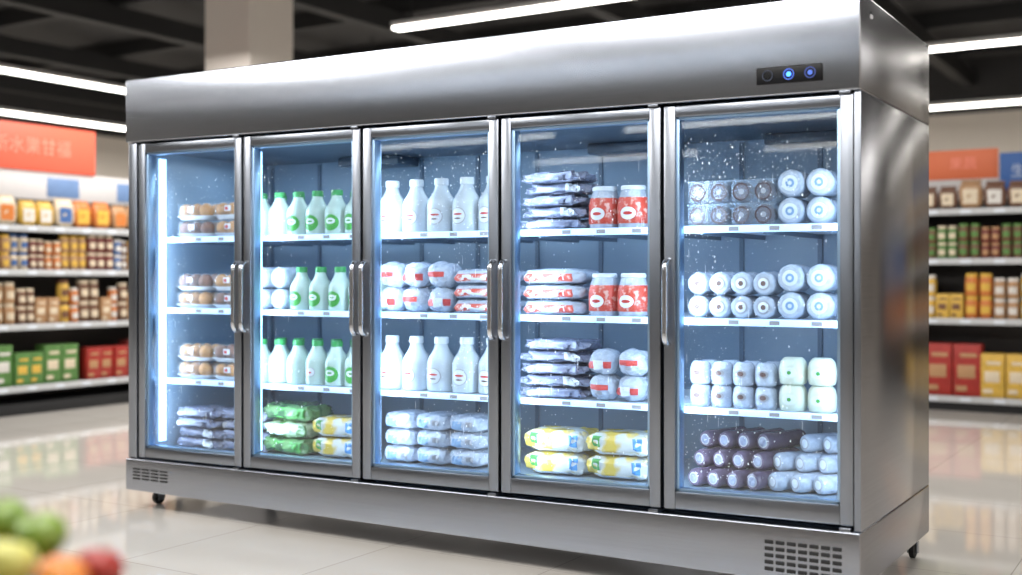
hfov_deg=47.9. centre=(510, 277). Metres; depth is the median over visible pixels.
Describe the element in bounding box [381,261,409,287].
pack
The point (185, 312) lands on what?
shelf
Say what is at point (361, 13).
trim
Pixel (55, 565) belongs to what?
orange
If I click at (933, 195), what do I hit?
snack bag
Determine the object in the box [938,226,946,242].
jar
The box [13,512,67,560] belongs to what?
apple
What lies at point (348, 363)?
milk bottle
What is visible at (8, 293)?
jar
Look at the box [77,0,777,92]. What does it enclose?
trim
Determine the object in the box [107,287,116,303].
jar
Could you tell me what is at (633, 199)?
tub
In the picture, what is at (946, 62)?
ceiling beam
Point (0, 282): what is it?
jar
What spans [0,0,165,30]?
trim
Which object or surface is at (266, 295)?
roll
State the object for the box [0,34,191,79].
trim
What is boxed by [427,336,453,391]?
milk bottle
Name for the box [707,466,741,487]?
tube
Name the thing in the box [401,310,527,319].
shelf
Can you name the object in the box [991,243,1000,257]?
jar
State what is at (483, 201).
milk bottle
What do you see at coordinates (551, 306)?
pack
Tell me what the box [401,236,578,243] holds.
shelf
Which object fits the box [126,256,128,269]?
jar
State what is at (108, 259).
jar
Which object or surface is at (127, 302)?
box
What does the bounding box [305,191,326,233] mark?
milk bottle
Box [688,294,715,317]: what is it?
roll
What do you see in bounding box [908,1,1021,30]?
trim
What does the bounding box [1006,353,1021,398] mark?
box
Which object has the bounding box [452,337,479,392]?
milk bottle
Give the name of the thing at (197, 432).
pack
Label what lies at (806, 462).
tube
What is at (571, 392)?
pack
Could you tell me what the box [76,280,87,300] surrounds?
jar
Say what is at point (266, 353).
milk bottle
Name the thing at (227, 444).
pack
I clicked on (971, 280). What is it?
jar
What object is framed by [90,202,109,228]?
snack bag
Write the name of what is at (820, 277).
roll
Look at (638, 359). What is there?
pack
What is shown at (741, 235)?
shelf
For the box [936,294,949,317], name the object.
box
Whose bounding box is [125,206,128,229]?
snack bag
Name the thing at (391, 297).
pack
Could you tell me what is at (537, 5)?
ceiling light
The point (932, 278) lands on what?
jar
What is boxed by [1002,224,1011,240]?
jar
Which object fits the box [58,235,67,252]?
jar
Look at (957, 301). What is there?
box
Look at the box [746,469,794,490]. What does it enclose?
tube
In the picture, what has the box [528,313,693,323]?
shelf
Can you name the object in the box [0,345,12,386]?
box
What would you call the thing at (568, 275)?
pack
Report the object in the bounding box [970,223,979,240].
jar
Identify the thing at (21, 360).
box
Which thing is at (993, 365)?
box
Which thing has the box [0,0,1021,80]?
ceiling
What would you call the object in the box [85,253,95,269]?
jar
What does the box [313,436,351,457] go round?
pack
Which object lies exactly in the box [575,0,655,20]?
trim
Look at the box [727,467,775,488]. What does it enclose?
tube
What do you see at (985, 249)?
jar
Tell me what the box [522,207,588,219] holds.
pack
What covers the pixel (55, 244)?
jar
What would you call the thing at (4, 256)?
jar
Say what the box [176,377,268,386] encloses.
shelf
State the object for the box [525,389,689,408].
shelf
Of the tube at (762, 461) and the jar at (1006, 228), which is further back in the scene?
the jar at (1006, 228)
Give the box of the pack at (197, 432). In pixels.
[179,426,230,438]
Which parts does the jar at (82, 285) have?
jar lid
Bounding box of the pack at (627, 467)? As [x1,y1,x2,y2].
[586,454,647,480]
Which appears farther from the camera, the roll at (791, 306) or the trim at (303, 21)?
the trim at (303, 21)
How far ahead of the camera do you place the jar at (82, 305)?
10.45 m
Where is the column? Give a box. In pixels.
[205,0,292,70]
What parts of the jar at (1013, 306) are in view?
jar lid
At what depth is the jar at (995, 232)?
10.04 m
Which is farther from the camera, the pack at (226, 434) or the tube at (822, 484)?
the pack at (226, 434)
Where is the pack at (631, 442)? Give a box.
[586,429,647,456]
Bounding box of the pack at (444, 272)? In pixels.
[428,261,462,287]
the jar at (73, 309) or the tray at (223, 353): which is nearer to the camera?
the tray at (223, 353)
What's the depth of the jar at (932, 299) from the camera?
10.34 m
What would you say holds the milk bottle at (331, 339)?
on the refrigerator
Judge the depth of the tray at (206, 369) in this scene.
5.98 m
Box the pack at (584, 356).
[520,349,593,362]
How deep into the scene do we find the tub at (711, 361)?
4.58 m
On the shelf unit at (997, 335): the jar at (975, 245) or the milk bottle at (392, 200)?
the jar at (975, 245)
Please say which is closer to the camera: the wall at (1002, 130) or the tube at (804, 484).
the tube at (804, 484)
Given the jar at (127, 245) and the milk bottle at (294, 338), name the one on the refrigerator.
the milk bottle at (294, 338)
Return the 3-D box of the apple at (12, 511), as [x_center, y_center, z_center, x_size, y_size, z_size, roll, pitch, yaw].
[-0.729,0.348,1.650,0.072,0.068,0.072,0,0,-34]
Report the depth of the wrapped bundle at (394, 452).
5.29 m
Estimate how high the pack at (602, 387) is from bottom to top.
0.118 m
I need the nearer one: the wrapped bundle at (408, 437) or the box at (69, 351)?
the wrapped bundle at (408, 437)
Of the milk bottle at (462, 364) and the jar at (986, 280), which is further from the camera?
the jar at (986, 280)
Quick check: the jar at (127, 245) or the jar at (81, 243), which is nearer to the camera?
the jar at (81, 243)
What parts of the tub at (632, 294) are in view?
lid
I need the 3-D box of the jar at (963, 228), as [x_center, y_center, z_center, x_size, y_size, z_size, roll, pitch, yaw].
[4.020,-0.405,10.212,0.086,0.155,0.087,0,0,32]
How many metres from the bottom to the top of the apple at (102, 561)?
0.063 m
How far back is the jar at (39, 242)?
10.07 m
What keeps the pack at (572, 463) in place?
in the refrigerator
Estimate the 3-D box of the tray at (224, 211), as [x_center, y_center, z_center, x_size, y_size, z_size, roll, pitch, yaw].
[-1.397,-0.347,5.899,0.250,0.090,0.165,0,0,33]
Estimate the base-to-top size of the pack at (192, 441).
0.060 m
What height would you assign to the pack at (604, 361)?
0.112 m
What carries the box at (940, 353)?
on the shelf unit at (997, 335)
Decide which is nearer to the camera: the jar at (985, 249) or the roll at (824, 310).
the roll at (824, 310)
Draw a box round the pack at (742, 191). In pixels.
[732,181,776,201]
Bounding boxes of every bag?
[0,194,15,224]
[16,200,36,225]
[35,201,52,225]
[52,198,73,226]
[71,201,90,227]
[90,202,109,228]
[109,205,126,229]
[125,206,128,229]
[263,400,333,421]
[263,418,320,437]
[263,434,320,455]
[929,187,937,208]
[938,186,957,208]
[959,180,983,207]
[983,181,1006,207]
[1007,180,1021,206]
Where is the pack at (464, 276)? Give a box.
[454,269,525,283]
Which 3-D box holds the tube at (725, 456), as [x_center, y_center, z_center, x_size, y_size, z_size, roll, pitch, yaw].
[0.910,0.714,4.605,0.241,0.072,0.072,0,0,-38]
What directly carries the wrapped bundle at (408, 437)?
on the wrapped bundle at (394, 452)
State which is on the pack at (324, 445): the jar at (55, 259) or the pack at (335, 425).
the pack at (335, 425)
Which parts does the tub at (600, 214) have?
lid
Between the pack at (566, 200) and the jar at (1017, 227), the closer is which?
the pack at (566, 200)
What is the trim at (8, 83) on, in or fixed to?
attached to the trim
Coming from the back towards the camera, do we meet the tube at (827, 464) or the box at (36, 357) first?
the box at (36, 357)
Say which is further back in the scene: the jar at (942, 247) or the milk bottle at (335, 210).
the jar at (942, 247)
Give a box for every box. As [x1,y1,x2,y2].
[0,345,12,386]
[13,352,29,385]
[28,351,43,384]
[33,297,46,323]
[35,344,60,382]
[43,297,58,322]
[57,343,77,381]
[79,347,99,379]
[93,346,112,378]
[97,297,110,320]
[111,345,127,376]
[118,339,128,375]
[123,294,128,319]
[929,342,955,395]
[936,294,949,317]
[950,294,964,317]
[953,343,983,396]
[981,353,1006,397]
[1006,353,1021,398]
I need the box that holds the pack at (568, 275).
[523,268,598,283]
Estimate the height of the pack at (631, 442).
0.102 m
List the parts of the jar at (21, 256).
jar lid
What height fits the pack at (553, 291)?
0.070 m
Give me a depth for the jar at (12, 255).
9.85 m
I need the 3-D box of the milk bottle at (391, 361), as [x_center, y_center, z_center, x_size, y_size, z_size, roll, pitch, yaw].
[-0.553,0.391,5.357,0.133,0.246,0.136,0,0,35]
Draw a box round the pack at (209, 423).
[176,416,228,428]
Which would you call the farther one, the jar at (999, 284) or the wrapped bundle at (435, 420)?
the jar at (999, 284)
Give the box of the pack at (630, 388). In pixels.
[616,375,647,401]
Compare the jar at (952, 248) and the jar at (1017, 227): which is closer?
the jar at (1017, 227)
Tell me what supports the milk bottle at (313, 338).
on the refrigerator
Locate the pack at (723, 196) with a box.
[689,182,732,203]
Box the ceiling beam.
[0,0,321,59]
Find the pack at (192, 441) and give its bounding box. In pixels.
[176,436,230,448]
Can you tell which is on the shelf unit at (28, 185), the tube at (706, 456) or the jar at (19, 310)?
the jar at (19, 310)
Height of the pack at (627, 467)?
0.102 m
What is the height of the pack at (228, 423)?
0.058 m
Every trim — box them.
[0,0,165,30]
[0,0,512,74]
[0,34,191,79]
[0,73,125,109]
[0,74,125,138]
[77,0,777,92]
[293,0,475,43]
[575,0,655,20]
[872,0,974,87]
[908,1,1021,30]
[929,54,1021,115]
[950,43,1021,56]
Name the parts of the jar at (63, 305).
jar lid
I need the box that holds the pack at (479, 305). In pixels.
[454,298,525,313]
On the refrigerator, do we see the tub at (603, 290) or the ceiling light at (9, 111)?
the tub at (603, 290)
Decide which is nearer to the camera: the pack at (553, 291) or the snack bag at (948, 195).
the pack at (553, 291)
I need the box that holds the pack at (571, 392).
[520,384,593,398]
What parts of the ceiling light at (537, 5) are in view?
suspension rod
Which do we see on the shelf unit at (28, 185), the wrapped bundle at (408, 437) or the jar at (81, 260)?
the jar at (81, 260)
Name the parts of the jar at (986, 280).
jar lid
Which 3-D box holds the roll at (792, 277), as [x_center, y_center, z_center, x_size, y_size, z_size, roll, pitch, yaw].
[1.083,-0.001,4.370,0.104,0.104,0.152,0,0,32]
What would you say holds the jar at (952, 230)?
on the jar at (952, 248)
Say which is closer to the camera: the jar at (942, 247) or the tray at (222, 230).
the tray at (222, 230)
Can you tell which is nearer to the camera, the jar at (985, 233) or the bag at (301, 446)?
the bag at (301, 446)
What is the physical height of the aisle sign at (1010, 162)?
0.350 m
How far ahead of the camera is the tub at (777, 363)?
4.44 m
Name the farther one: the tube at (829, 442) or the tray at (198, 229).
the tray at (198, 229)
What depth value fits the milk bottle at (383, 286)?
5.51 m
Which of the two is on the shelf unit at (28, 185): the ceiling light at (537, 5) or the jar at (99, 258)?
the jar at (99, 258)
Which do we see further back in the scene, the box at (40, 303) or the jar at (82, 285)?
the jar at (82, 285)
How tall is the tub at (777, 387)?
0.088 m
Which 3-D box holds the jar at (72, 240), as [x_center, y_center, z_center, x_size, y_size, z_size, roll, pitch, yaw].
[-3.964,-0.305,10.389,0.087,0.155,0.086,0,0,32]
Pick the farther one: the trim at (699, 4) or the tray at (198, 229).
the trim at (699, 4)
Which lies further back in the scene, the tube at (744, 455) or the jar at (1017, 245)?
the jar at (1017, 245)
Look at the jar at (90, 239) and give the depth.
10.51 m
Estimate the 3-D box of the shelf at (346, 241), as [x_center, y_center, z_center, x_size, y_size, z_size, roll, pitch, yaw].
[-0.707,-0.191,5.785,0.721,0.034,0.734,0,0,32]
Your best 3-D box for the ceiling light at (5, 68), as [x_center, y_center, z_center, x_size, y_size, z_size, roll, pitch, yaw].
[-5.893,-2.887,12.946,0.140,1.064,7.000,0,0,32]
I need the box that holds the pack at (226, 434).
[221,429,269,441]
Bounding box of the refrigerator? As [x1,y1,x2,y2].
[126,0,928,574]
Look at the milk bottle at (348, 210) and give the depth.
5.41 m
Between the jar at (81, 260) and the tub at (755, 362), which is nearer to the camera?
the tub at (755, 362)
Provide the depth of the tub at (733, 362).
4.53 m
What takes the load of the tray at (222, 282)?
on the tray at (222, 301)
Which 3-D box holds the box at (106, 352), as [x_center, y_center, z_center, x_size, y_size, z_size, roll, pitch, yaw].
[-3.803,0.782,10.711,0.120,0.293,0.146,0,0,32]
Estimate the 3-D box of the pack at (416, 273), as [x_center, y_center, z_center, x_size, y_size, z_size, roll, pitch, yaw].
[-0.416,-0.015,5.292,0.146,0.120,0.184,0,0,30]
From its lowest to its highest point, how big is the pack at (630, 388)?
0.112 m
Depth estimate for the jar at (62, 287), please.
10.27 m
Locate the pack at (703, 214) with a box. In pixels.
[689,206,732,225]
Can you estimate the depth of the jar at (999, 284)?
10.02 m
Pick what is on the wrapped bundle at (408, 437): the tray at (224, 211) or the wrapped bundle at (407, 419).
the wrapped bundle at (407, 419)
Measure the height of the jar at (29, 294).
0.153 m
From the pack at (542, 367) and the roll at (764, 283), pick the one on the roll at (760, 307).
the roll at (764, 283)
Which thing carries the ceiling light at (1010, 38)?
hanging from the ceiling
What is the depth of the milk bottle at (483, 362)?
5.02 m
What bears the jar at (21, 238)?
on the jar at (21, 256)
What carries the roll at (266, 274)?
on the roll at (266, 295)
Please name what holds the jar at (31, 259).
on the shelf unit at (28, 185)
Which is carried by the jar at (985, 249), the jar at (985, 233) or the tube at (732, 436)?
the jar at (985, 233)
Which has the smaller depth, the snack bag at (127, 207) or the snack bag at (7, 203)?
the snack bag at (7, 203)
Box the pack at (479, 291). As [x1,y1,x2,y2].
[454,284,525,298]
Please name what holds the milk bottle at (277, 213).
on the refrigerator
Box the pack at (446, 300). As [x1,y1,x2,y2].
[428,287,461,312]
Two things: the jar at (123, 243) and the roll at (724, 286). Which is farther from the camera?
the jar at (123, 243)
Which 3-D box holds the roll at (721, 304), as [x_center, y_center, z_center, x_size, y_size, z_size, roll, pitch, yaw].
[0.843,0.111,4.517,0.090,0.090,0.152,0,0,32]
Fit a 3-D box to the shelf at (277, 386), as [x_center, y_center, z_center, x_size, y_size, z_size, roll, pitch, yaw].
[-0.707,0.532,5.785,0.721,0.035,0.734,0,0,32]
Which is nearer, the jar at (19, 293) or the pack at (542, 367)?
the pack at (542, 367)
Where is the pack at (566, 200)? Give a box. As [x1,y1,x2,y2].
[521,194,590,208]
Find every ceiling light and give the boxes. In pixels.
[0,63,125,92]
[0,107,125,129]
[372,0,673,49]
[391,0,618,30]
[926,33,1021,51]
[929,96,1021,109]
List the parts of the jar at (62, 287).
jar lid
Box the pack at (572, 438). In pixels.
[524,425,598,452]
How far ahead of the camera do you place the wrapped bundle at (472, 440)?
5.10 m
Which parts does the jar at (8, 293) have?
jar lid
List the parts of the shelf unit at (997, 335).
shelf, panel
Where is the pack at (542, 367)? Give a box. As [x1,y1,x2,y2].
[521,361,594,374]
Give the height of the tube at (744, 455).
0.072 m
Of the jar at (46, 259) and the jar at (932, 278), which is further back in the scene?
the jar at (932, 278)
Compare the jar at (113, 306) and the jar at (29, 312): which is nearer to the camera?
the jar at (29, 312)
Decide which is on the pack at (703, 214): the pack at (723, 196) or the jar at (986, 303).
the pack at (723, 196)
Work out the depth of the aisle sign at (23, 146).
10.60 m
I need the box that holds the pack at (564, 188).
[525,183,599,196]
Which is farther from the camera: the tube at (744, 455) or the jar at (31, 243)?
the jar at (31, 243)
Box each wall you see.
[95,135,128,178]
[928,110,1021,177]
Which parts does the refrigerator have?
door, shelf rail, shelf rail, shelf rail, handle, handle, door, shelf rail, shelf rail, shelf rail, handle, handle, door, shelf rail, shelf rail, shelf rail, handle, handle, header panel, panel, door, shelf rail, shelf rail, shelf rail, handle, door, shelf rail, shelf rail, shelf rail, control panel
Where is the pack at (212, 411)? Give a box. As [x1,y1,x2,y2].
[177,404,233,418]
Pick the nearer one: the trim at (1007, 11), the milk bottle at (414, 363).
the milk bottle at (414, 363)
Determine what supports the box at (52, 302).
on the shelf unit at (28, 185)
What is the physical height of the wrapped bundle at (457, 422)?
0.086 m
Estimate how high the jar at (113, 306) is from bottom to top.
0.156 m
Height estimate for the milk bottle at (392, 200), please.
0.246 m
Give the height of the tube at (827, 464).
0.072 m
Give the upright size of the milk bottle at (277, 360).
0.215 m
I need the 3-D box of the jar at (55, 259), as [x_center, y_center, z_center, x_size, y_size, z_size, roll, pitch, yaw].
[-4.047,-0.135,10.228,0.072,0.127,0.071,0,0,32]
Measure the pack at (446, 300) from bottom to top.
0.120 m
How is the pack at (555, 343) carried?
on the pack at (584, 356)
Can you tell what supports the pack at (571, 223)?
on the refrigerator
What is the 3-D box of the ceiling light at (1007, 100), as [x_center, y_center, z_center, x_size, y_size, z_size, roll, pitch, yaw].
[7.490,-2.887,15.046,9.000,1.064,0.140,0,0,32]
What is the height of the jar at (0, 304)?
0.181 m
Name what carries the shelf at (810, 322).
attached to the refrigerator
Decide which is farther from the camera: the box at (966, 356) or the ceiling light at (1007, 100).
the ceiling light at (1007, 100)
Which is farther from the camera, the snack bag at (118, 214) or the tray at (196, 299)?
the snack bag at (118, 214)
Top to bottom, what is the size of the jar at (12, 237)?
0.153 m
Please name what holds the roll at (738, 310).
on the refrigerator
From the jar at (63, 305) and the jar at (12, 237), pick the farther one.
the jar at (63, 305)
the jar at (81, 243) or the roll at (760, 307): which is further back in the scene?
the jar at (81, 243)
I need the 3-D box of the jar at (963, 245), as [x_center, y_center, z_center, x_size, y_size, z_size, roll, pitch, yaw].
[4.020,-0.248,10.212,0.086,0.155,0.087,0,0,32]
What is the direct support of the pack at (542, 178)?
on the pack at (564, 188)
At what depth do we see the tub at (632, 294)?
4.66 m
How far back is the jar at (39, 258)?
10.07 m
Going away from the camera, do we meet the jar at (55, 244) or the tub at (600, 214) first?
the tub at (600, 214)
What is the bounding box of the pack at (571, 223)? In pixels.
[520,218,589,229]
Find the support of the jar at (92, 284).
on the jar at (92, 305)
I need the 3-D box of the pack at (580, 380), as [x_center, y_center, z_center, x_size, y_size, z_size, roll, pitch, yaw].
[0.203,0.434,4.938,0.345,0.056,0.243,0,0,24]
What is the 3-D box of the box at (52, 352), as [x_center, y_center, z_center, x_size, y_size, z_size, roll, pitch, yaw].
[-4.113,0.760,10.227,0.138,0.338,0.169,0,0,32]
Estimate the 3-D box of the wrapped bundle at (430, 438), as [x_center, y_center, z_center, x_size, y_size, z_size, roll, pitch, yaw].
[-0.317,0.732,5.281,0.195,0.086,0.215,0,0,31]
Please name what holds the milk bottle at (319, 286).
on the refrigerator
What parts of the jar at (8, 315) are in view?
jar lid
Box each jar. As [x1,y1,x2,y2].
[0,235,8,251]
[0,252,8,268]
[0,282,1,303]
[0,304,1,324]
[2,282,14,302]
[2,303,14,324]
[7,234,16,251]
[9,252,16,268]
[15,289,24,305]
[15,306,24,323]
[17,234,26,251]
[17,252,26,268]
[24,306,33,323]
[25,288,33,305]
[27,239,35,254]
[27,255,35,268]
[35,239,42,254]
[36,255,42,269]
[43,241,50,254]
[43,256,50,269]
[52,241,59,255]
[52,256,59,269]
[56,280,68,300]
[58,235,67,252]
[59,301,68,322]
[60,253,67,269]
[68,235,76,252]
[68,253,76,269]
[68,288,77,304]
[68,305,77,321]
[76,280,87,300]
[77,236,85,252]
[77,253,85,269]
[78,301,87,321]
[85,235,95,252]
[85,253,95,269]
[88,280,97,300]
[88,301,97,321]
[95,235,103,252]
[95,253,103,269]
[103,235,112,252]
[103,253,112,269]
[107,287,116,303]
[111,304,116,320]
[112,239,120,254]
[112,255,120,269]
[116,283,126,301]
[116,302,126,319]
[120,241,125,255]
[120,256,125,269]
[126,241,128,255]
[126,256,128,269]
[929,228,936,243]
[929,244,936,258]
[929,275,936,295]
[929,296,935,317]
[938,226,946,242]
[938,242,946,257]
[948,226,957,241]
[948,242,957,257]
[959,224,968,240]
[959,241,968,257]
[965,273,977,295]
[965,296,977,318]
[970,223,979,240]
[970,241,979,257]
[980,273,992,295]
[980,296,992,318]
[981,227,990,242]
[981,243,990,257]
[991,227,1000,242]
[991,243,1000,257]
[994,278,1005,297]
[994,298,1005,318]
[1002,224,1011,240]
[1002,241,1011,257]
[1007,278,1019,298]
[1007,299,1019,318]
[1013,223,1021,240]
[1013,241,1021,257]
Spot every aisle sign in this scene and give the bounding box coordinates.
[0,120,94,175]
[929,148,998,180]
[1000,152,1021,189]
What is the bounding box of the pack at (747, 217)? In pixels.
[732,204,776,224]
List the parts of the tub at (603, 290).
lid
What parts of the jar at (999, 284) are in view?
jar lid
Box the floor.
[0,403,1021,574]
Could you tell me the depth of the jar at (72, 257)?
10.35 m
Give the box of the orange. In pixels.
[35,556,89,574]
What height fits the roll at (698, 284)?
0.090 m
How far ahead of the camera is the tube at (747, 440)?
4.54 m
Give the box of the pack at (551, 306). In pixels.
[523,299,589,314]
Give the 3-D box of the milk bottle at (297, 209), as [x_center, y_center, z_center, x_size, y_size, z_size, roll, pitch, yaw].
[-1.042,-0.316,5.640,0.116,0.215,0.119,0,0,27]
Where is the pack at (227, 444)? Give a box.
[222,439,267,451]
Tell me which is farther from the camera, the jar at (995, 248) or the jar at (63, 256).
the jar at (63, 256)
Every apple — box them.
[0,498,29,540]
[0,534,37,574]
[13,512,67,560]
[76,545,124,574]
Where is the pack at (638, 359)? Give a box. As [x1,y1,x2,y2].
[618,348,647,375]
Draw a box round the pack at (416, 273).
[403,262,432,287]
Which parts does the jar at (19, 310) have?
jar lid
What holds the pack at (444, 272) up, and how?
on the pack at (446, 300)
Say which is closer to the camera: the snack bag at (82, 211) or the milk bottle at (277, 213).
the milk bottle at (277, 213)
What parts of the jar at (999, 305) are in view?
jar lid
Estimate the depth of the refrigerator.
4.87 m
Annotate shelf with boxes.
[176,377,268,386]
[182,241,345,246]
[182,309,278,315]
[272,383,387,392]
[279,309,410,317]
[282,238,454,244]
[388,383,531,399]
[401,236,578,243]
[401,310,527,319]
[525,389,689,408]
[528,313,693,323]
[684,403,836,421]
[686,315,836,328]
[700,231,836,239]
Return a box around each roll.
[262,267,277,287]
[262,288,279,308]
[271,267,296,287]
[271,288,289,308]
[688,272,714,294]
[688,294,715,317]
[709,272,735,294]
[709,295,735,317]
[731,272,757,294]
[731,295,758,318]
[753,272,783,294]
[753,295,781,318]
[778,169,810,198]
[778,197,810,223]
[778,264,809,291]
[778,292,809,319]
[806,168,836,197]
[806,196,836,222]
[806,264,836,291]
[806,292,836,319]
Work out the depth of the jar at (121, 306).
10.83 m
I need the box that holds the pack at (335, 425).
[312,414,351,437]
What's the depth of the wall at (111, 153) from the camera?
20.98 m
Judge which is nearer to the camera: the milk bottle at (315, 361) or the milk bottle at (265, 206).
the milk bottle at (315, 361)
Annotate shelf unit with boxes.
[0,168,128,416]
[929,178,1021,414]
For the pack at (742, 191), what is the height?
0.088 m
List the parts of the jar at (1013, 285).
jar lid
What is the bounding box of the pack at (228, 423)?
[222,418,272,429]
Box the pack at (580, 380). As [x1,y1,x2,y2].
[520,373,594,386]
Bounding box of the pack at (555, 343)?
[525,337,601,350]
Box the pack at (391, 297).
[381,287,409,311]
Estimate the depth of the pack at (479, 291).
5.08 m
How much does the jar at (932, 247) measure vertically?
0.139 m
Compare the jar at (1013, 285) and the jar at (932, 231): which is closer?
the jar at (1013, 285)
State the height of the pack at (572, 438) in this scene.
0.102 m
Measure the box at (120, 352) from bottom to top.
0.293 m
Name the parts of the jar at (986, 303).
jar lid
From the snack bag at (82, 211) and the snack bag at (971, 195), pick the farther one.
the snack bag at (82, 211)
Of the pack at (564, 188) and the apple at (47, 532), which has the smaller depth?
the apple at (47, 532)
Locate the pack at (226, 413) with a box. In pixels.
[220,408,275,420]
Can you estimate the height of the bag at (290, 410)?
0.091 m
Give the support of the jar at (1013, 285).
on the jar at (1013, 306)
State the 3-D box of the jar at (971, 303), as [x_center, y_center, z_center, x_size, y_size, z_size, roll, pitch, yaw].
[4.083,0.259,10.190,0.111,0.200,0.112,0,0,32]
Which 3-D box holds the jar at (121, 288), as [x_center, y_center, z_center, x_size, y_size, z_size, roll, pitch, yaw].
[-3.681,0.133,10.869,0.099,0.176,0.098,0,0,32]
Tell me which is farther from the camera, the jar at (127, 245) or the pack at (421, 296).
the jar at (127, 245)
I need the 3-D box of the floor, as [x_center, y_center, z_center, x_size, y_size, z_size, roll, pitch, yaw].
[-2.985,1.180,3.644,25.500,0.001,35.000,0,0,32]
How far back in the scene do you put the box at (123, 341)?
10.90 m
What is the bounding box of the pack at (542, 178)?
[522,170,597,184]
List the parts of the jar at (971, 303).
jar lid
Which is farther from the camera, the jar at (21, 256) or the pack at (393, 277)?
the jar at (21, 256)
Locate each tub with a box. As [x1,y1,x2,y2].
[589,186,618,227]
[589,273,618,315]
[617,185,647,227]
[617,273,647,316]
[703,359,717,381]
[723,359,738,382]
[744,360,759,383]
[767,361,782,384]
[774,385,781,407]
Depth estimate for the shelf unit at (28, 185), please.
10.57 m
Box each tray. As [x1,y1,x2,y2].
[177,221,219,236]
[177,274,217,289]
[177,361,219,378]
[178,203,221,220]
[178,291,218,307]
[178,343,219,360]
[212,344,233,361]
[213,274,229,290]
[213,292,229,308]
[213,362,233,380]
[214,202,233,219]
[214,220,233,235]
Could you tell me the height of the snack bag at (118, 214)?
0.233 m
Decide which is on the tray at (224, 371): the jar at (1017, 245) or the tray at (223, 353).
the tray at (223, 353)
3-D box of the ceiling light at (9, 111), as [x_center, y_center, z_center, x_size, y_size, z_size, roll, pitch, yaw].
[-7.087,-2.887,16.732,0.140,1.064,9.000,0,0,32]
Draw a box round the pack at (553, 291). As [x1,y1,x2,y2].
[523,284,589,299]
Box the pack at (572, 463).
[524,450,598,474]
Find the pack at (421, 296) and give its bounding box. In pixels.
[403,286,433,311]
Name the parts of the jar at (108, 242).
jar lid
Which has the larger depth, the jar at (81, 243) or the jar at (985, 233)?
the jar at (81, 243)
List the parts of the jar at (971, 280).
jar lid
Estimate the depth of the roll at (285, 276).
5.66 m
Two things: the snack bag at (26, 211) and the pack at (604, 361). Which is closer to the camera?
the pack at (604, 361)
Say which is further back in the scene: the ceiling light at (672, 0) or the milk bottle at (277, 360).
the ceiling light at (672, 0)
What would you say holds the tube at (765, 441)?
on the tube at (762, 461)
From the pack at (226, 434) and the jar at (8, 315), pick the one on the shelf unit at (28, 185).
the jar at (8, 315)
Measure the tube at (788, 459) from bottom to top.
0.072 m
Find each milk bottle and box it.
[262,193,270,234]
[262,339,270,381]
[268,192,288,234]
[268,339,288,382]
[276,337,289,353]
[287,192,307,234]
[287,340,307,383]
[290,267,310,309]
[290,338,307,353]
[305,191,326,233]
[305,340,326,384]
[308,338,326,354]
[309,267,330,310]
[325,190,346,233]
[325,341,346,386]
[327,339,345,355]
[328,267,348,310]
[344,189,351,232]
[345,341,351,387]
[381,181,403,232]
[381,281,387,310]
[381,335,404,388]
[402,179,428,231]
[402,336,428,390]
[427,178,453,231]
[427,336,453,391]
[452,177,479,230]
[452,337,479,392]
[478,176,487,230]
[478,338,487,394]
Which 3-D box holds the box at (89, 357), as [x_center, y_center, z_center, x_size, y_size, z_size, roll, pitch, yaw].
[-3.871,0.782,10.571,0.120,0.293,0.146,0,0,32]
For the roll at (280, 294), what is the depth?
5.65 m
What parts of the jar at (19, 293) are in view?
jar lid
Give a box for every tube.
[688,465,718,485]
[694,446,724,466]
[700,426,745,447]
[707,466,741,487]
[713,447,743,467]
[719,427,764,448]
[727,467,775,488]
[732,448,763,468]
[738,428,783,449]
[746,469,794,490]
[752,447,799,470]
[757,429,805,450]
[768,470,820,490]
[773,451,825,470]
[790,472,836,492]
[795,452,831,472]
[800,432,836,452]
[813,474,836,494]
[818,454,836,473]
[823,435,836,453]
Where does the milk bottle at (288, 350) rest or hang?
on the refrigerator
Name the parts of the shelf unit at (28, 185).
shelf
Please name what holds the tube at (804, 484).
in the refrigerator
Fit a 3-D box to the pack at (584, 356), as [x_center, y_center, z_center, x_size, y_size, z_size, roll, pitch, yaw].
[0.206,0.333,4.950,0.345,0.056,0.243,0,0,23]
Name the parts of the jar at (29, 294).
jar lid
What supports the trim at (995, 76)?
attached to the wall at (1002, 130)
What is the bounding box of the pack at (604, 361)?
[589,348,620,374]
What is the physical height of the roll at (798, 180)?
0.104 m
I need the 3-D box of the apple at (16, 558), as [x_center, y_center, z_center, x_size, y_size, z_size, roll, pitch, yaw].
[-0.657,0.371,1.501,0.074,0.070,0.074,0,0,-30]
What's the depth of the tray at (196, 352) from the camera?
5.98 m
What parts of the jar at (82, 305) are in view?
jar lid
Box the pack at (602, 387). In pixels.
[590,373,620,399]
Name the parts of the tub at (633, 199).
lid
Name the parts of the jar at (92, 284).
jar lid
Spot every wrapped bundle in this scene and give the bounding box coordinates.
[385,444,423,461]
[386,409,428,428]
[386,428,424,445]
[417,411,459,430]
[417,429,456,447]
[417,446,457,464]
[450,412,487,432]
[450,431,487,449]
[450,448,487,467]

